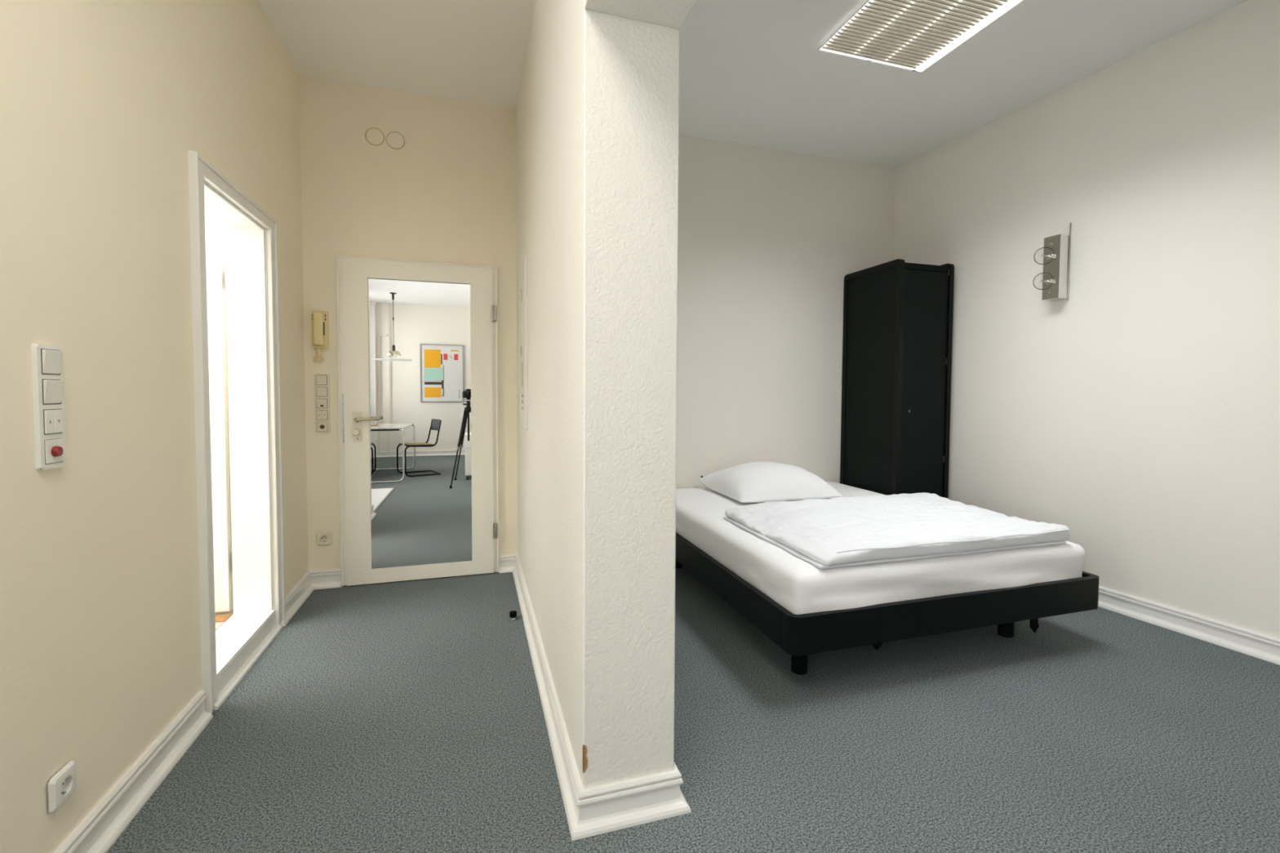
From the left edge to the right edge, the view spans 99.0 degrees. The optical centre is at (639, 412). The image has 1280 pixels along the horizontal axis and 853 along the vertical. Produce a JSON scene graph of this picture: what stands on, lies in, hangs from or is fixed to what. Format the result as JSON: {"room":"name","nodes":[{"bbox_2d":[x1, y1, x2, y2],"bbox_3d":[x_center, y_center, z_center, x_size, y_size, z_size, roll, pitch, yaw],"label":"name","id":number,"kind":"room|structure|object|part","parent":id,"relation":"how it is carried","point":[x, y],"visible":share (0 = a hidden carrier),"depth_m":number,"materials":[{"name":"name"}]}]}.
{"room":"studio apartment","nodes":[
{"label":"studio apartment","id":0,"kind":"room"},
{"bbox_2d":[0,0,308,852],"bbox_3d":[-1.743,-0.404,2.143,0.170,3.020,2.248,0,2,-17],"label":"wall","id":1,"kind":"structure","parent":0,"point":[104,104],"depth_m":1.50,"materials":[{"name":"paint"}]},
{"bbox_2d":[31,343,66,470],"bbox_3d":[-1.375,-0.014,1.282,0.024,0.288,0.082,0,2,-17],"label":"switch panel","id":2,"kind":"object","parent":1,"relation":"attached to","point":[47,366],"visible":1,"depth_m":1.27,"materials":[{"name":"white plastic"}]},
{"bbox_2d":[48,760,76,813],"bbox_3d":[-1.381,0.894,1.308,0.016,0.080,0.080,0,2,-17],"label":"wall socket","id":3,"kind":"object","parent":1,"relation":"attached to","point":[63,784],"visible":1,"depth_m":1.30,"materials":[{"name":"white plastic"}]},
{"bbox_2d":[53,690,213,852],"bbox_3d":[-2.042,1.083,1.372,1.288,0.106,0.911,0,2,-17],"label":"baseboard","id":4,"kind":"structure","parent":1,"relation":"attached to","point":[99,830],"depth_m":1.58,"materials":[{"name":"white wood"}]},
{"bbox_2d":[187,150,284,713],"bbox_3d":[-2.276,0.082,2.190,1.232,2.040,0.833,0,2,-17],"label":"door","id":5,"kind":"structure","parent":1,"relation":"in","point":[228,652],"depth_m":2.64,"materials":[{"name":"paint"}]},
{"bbox_3d":[-1.704,1.087,2.402,0.026,0.021,0.753,0,2,-17],"label":"step moulding","id":6,"kind":"part","parent":5,"relation":"part of","materials":[{"name":"white wood"}]},
{"bbox_2d":[280,568,341,626],"bbox_3d":[-1.829,1.018,3.054,0.182,0.106,0.568,0,2,-17],"label":"baseboard","id":7,"kind":"structure","parent":1,"relation":"attached to","point":[312,580],"depth_m":3.22,"materials":[{"name":"white wood"}]},
{"bbox_2d":[204,213,232,583],"bbox_3d":[-2.707,-0.442,2.981,1.180,3.020,0.080,0,2,-17],"label":"wall","id":8,"kind":"structure","parent":0,"point":[209,220],"depth_m":3.02,"materials":[{"name":"paint"}]},
{"bbox_2d":[225,296,231,547],"bbox_3d":[-2.284,0.051,3.044,0.260,1.395,0.085,0,2,-17],"label":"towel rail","id":9,"kind":"object","parent":8,"relation":"attached to","point":[225,296],"visible":0.02,"depth_m":3.00,"materials":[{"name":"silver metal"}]},
{"bbox_2d":[214,583,233,631],"bbox_3d":[-2.354,1.061,2.036,1.080,0.096,2.048,0,2,-17],"label":"baseboard","id":10,"kind":"structure","parent":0,"point":[218,624],"depth_m":2.68,"materials":[{"name":"white wood"}]},
{"bbox_2d":[298,76,895,570],"bbox_3d":[-0.341,-0.462,3.827,6.400,3.020,0.150,0,2,-17],"label":"wall","id":11,"kind":"structure","parent":0,"point":[769,239],"depth_m":3.95,"materials":[{"name":"paint"}]},
{"bbox_2d":[311,310,328,362],"bbox_3d":[-1.899,-0.449,3.240,0.083,0.306,0.058,0,2,-17],"label":"phone","id":12,"kind":"object","parent":11,"relation":"attached to","point":[319,319],"visible":1,"depth_m":3.22,"materials":[{"name":"plastic"}]},
{"bbox_3d":[-1.907,-0.340,3.243,0.062,0.088,0.018,0,2,-17],"label":"coiled cord","id":13,"kind":"part","parent":12,"relation":"part of","materials":[{"name":"plastic"}]},
{"bbox_2d":[314,373,330,432],"bbox_3d":[-1.904,-0.055,3.272,0.078,0.353,0.024,0,2,-17],"label":"switch panel","id":14,"kind":"object","parent":11,"relation":"attached to","point":[322,384],"visible":1,"depth_m":3.27,"materials":[{"name":"beige plastic"}]},
{"bbox_2d":[316,531,331,545],"bbox_3d":[-1.911,0.763,3.308,0.080,0.080,0.016,0,2,-17],"label":"wall socket","id":15,"kind":"object","parent":11,"relation":"attached to","point":[322,538],"visible":1,"depth_m":3.31,"materials":[{"name":"beige plastic"}]},
{"bbox_2d":[364,127,384,145],"bbox_3d":[-1.605,-1.671,3.309,0.106,0.105,0.006,0,2,-17],"label":"vent cap","id":16,"kind":"object","parent":11,"relation":"attached to","point":[374,135],"visible":1,"depth_m":3.31,"materials":[{"name":"paint"}]},
{"bbox_2d":[386,131,404,149],"bbox_3d":[-1.494,-1.665,3.343,0.105,0.105,0.006,0,2,-17],"label":"vent cap","id":17,"kind":"object","parent":11,"relation":"attached to","point":[395,140],"visible":1,"depth_m":3.34,"materials":[{"name":"paint"}]},
{"bbox_2d":[336,255,498,586],"bbox_3d":[-1.363,0.059,3.411,0.929,1.993,0.126,0,2,-17],"label":"door","id":18,"kind":"structure","parent":11,"relation":"in","point":[417,341],"depth_m":3.41,"materials":[{"name":"paint"}]},
{"bbox_3d":[-1.787,0.036,3.296,0.013,0.300,0.005,0,2,-17],"label":"strike plate","id":19,"kind":"part","parent":18,"relation":"part of","materials":[{"name":"metal"}]},
{"bbox_3d":[-1.707,0.085,3.303,0.054,0.183,0.007,0,2,-17],"label":"handle plate","id":20,"kind":"part","parent":18,"relation":"part of","materials":[{"name":"beige plastic"}]},
{"bbox_3d":[-1.640,0.037,3.288,0.142,0.024,0.056,0,2,-17],"label":"lever handle","id":21,"kind":"part","parent":18,"relation":"part of","materials":[{"name":"silver metal"}]},
{"bbox_2d":[368,278,471,568],"bbox_3d":[-1.366,0.072,3.422,0.590,1.776,0.018,0,2,-17],"label":"mirror glass","id":22,"kind":"object","parent":18,"relation":"attached to","point":[420,330],"depth_m":3.42,"materials":[{"name":"silver mirror"}]},
{"bbox_2d":[515,0,679,789],"bbox_3d":[-0.353,-0.413,2.564,0.268,3.020,2.260,0,2,-17],"label":"wall partition","id":23,"kind":"structure","parent":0,"point":[597,108],"depth_m":1.52,"materials":[{"name":"paint"}]},
{"bbox_2d":[519,255,527,430],"bbox_3d":[-0.659,-0.375,3.083,0.016,0.930,0.335,0,2,-17],"label":"panel","id":24,"kind":"object","parent":23,"relation":"attached to","point":[523,268],"visible":1,"depth_m":2.99,"materials":[{"name":"metal"}]},
{"bbox_2d":[498,554,691,840],"bbox_3d":[-0.395,1.044,2.591,0.427,0.106,2.296,0,2,-17],"label":"baseboard","id":25,"kind":"structure","parent":23,"relation":"attached to","point":[606,808],"depth_m":1.56,"materials":[{"name":"white wood"}]},
{"bbox_2d":[106,566,1279,852],"bbox_3d":[0.868,1.268,-0.075,6.800,0.120,8.548,0,2,-17],"label":"floor","id":26,"kind":"structure","parent":0,"point":[405,716],"depth_m":1.85,"materials":[{"name":"grey carpet"}]},
{"bbox_2d":[509,610,516,619],"bbox_3d":[-0.667,1.065,2.875,0.038,0.039,0.038,0,2,-17],"label":"door stop","id":27,"kind":"object","parent":26,"relation":"on","point":[513,614],"visible":1,"depth_m":2.86,"materials":[{"name":"black rubber"}]},
{"bbox_2d":[675,532,1099,675],"bbox_3d":[1.085,0.907,3.228,1.659,0.345,1.920,0,2,-17],"label":"bed","id":28,"kind":"object","parent":26,"relation":"on","point":[800,636],"visible":0.52,"depth_m":2.31,"materials":[{"name":"black paint"}]},
{"bbox_3d":[0.259,0.951,3.730,0.068,0.210,0.068,0,2,-17],"label":"leg","id":29,"kind":"part","parent":28,"relation":"part of","materials":[{"name":"black paint"}]},
{"bbox_3d":[0.684,1.007,2.345,0.068,0.210,0.068,0,2,-17],"label":"leg","id":30,"kind":"part","parent":28,"relation":"part of","materials":[{"name":"black paint"}]},
{"bbox_2d":[675,481,1085,614],"bbox_3d":[1.079,0.715,3.225,1.582,0.274,1.895,0,2,-17],"label":"mattress","id":31,"kind":"object","parent":28,"relation":"on","point":[797,584],"visible":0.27,"depth_m":2.37,"materials":[{"name":"white fabric"}]},
{"bbox_2d":[697,462,842,502],"bbox_3d":[0.877,0.450,3.764,0.750,0.209,0.670,0,2,-17],"label":"pillow","id":32,"kind":"object","parent":31,"relation":"on","point":[756,482],"visible":1,"depth_m":3.53,"materials":[{"name":"white fabric"}]},
{"bbox_2d":[724,492,1070,568],"bbox_3d":[1.232,0.545,2.772,1.364,0.102,0.927,0,2,-17],"label":"duvet","id":33,"kind":"object","parent":31,"relation":"on","point":[837,531],"visible":1,"depth_m":2.53,"materials":[{"name":"white fabric"}]},
{"bbox_3d":[1.813,0.999,2.708,0.068,0.210,0.068,0,2,-17],"label":"leg","id":34,"kind":"part","parent":28,"relation":"part of","materials":[{"name":"black paint"}]},
{"bbox_2d":[840,258,954,497],"bbox_3d":[1.915,-0.012,4.135,0.464,2.120,0.604,0,2,-17],"label":"wardrobe","id":35,"kind":"object","parent":26,"relation":"on","point":[897,339],"visible":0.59,"depth_m":3.89,"materials":[{"name":"black paint"}]},
{"bbox_3d":[1.707,-0.014,4.073,0.018,2.046,0.540,0,2,-17],"label":"panel","id":36,"kind":"part","parent":35,"relation":"part of","materials":[{"name":"black paint"}]},
{"bbox_3d":[1.709,-0.011,4.074,0.034,2.120,0.600,0,2,-17],"label":"frame","id":37,"kind":"part","parent":35,"relation":"part of","materials":[{"name":"black paint"}]},
{"bbox_3d":[1.995,-0.013,3.867,0.386,1.956,0.018,0,2,-17],"label":"door","id":38,"kind":"part","parent":35,"relation":"part of","materials":[{"name":"black paint"}]},
{"bbox_3d":[2.001,-1.017,3.833,0.404,0.044,0.020,0,2,-17],"label":"rail","id":39,"kind":"part","parent":35,"relation":"part of","materials":[{"name":"black paint"}]},
{"bbox_3d":[2.120,-0.014,4.200,0.034,2.120,0.600,0,2,-17],"label":"frame","id":40,"kind":"part","parent":35,"relation":"part of","materials":[{"name":"black paint"}]},
{"bbox_2d":[257,0,1247,167],"bbox_3d":[0.885,-1.884,-0.199,6.800,0.150,8.548,0,2,-17],"label":"ceiling","id":41,"kind":"structure","parent":0,"point":[754,73],"depth_m":3.01,"materials":[{"name":"paint"}]},
{"bbox_2d":[584,0,696,29],"bbox_3d":[0.849,-1.348,-1.370,0.267,0.830,5.890,0,2,-17],"label":"beam","id":42,"kind":"structure","parent":41,"relation":"attached to","point":[669,13],"depth_m":1.42,"materials":[{"name":"paint"}]},
{"bbox_2d":[817,0,1022,72],"bbox_3d":[1.446,-1.895,2.364,0.673,0.024,1.276,0,2,-17],"label":"recessed light","id":43,"kind":"object","parent":41,"relation":"in","point":[915,34],"visible":1,"depth_m":2.71,"materials":[{"name":"metal"}]},
{"bbox_2d":[819,48,914,70],"bbox_3d":[1.236,-1.911,2.959,0.609,0.005,0.007,0,2,-17],"label":"diffuser","id":44,"kind":"object","parent":43,"relation":"attached to","point":[837,51],"depth_m":2.95,"materials":[{"name":"white metal"}]},
{"bbox_2d":[914,0,1022,71],"bbox_3d":[1.738,-1.889,2.455,0.054,0.006,1.265,0,2,-17],"label":"diffuser","id":45,"kind":"object","parent":43,"relation":"attached to","point":[1004,6],"depth_m":2.74,"materials":[{"name":"white metal"}]},
{"bbox_2d":[893,0,1279,638],"bbox_3d":[3.615,-0.319,0.704,0.150,3.020,8.482,-1,2,-21],"label":"wall","id":46,"kind":"structure","parent":0,"point":[1136,413],"depth_m":2.94,"materials":[{"name":"paint"}]},
{"bbox_2d":[1032,222,1071,301],"bbox_3d":[2.433,-0.894,3.246,0.203,0.453,0.104,0,2,-17],"label":"wall sconce","id":47,"kind":"object","parent":46,"relation":"attached to","point":[1056,251],"visible":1,"depth_m":3.23,"materials":[{"name":"metal"}]},
{"bbox_3d":[2.384,-0.777,3.233,0.100,0.100,0.100,0,2,-17],"label":"globe bulb","id":48,"kind":"part","parent":47,"relation":"part of","materials":[{"name":"clear glass"}]},
{"bbox_3d":[2.385,-0.925,3.228,0.100,0.100,0.100,0,2,-17],"label":"globe bulb","id":49,"kind":"part","parent":47,"relation":"part of","materials":[{"name":"clear glass"}]},
{"bbox_2d":[1044,279,1053,284],"bbox_3d":[2.433,-0.777,3.252,0.021,0.032,0.032,-1,2,-21],"label":"bulb socket","id":50,"kind":"object","parent":47,"relation":"attached to","point":[1049,282],"depth_m":3.24,"materials":[{"name":"metal"}]},
{"bbox_2d":[1045,253,1053,259],"bbox_3d":[2.434,-0.925,3.247,0.021,0.032,0.032,-1,2,-21],"label":"bulb socket","id":51,"kind":"object","parent":47,"relation":"attached to","point":[1050,256],"depth_m":3.24,"materials":[{"name":"metal"}]},
{"bbox_3d":[2.445,-0.862,3.251,0.003,0.370,0.092,-1,2,-21],"label":"plate","id":52,"kind":"part","parent":47,"relation":"part of","materials":[{"name":"metal"}]},
{"bbox_3d":[2.539,-0.893,3.234,0.009,0.453,0.004,-1,2,-21],"label":"plate","id":53,"kind":"part","parent":47,"relation":"part of","materials":[{"name":"metal"}]},
{"bbox_2d":[1097,586,1279,665],"bbox_3d":[3.207,1.121,1.117,2.510,0.106,8.788,-2,3,-39],"label":"baseboard","id":54,"kind":"structure","parent":46,"relation":"attached to","point":[1250,642],"depth_m":2.71,"materials":[{"name":"white wood"}]}
]}

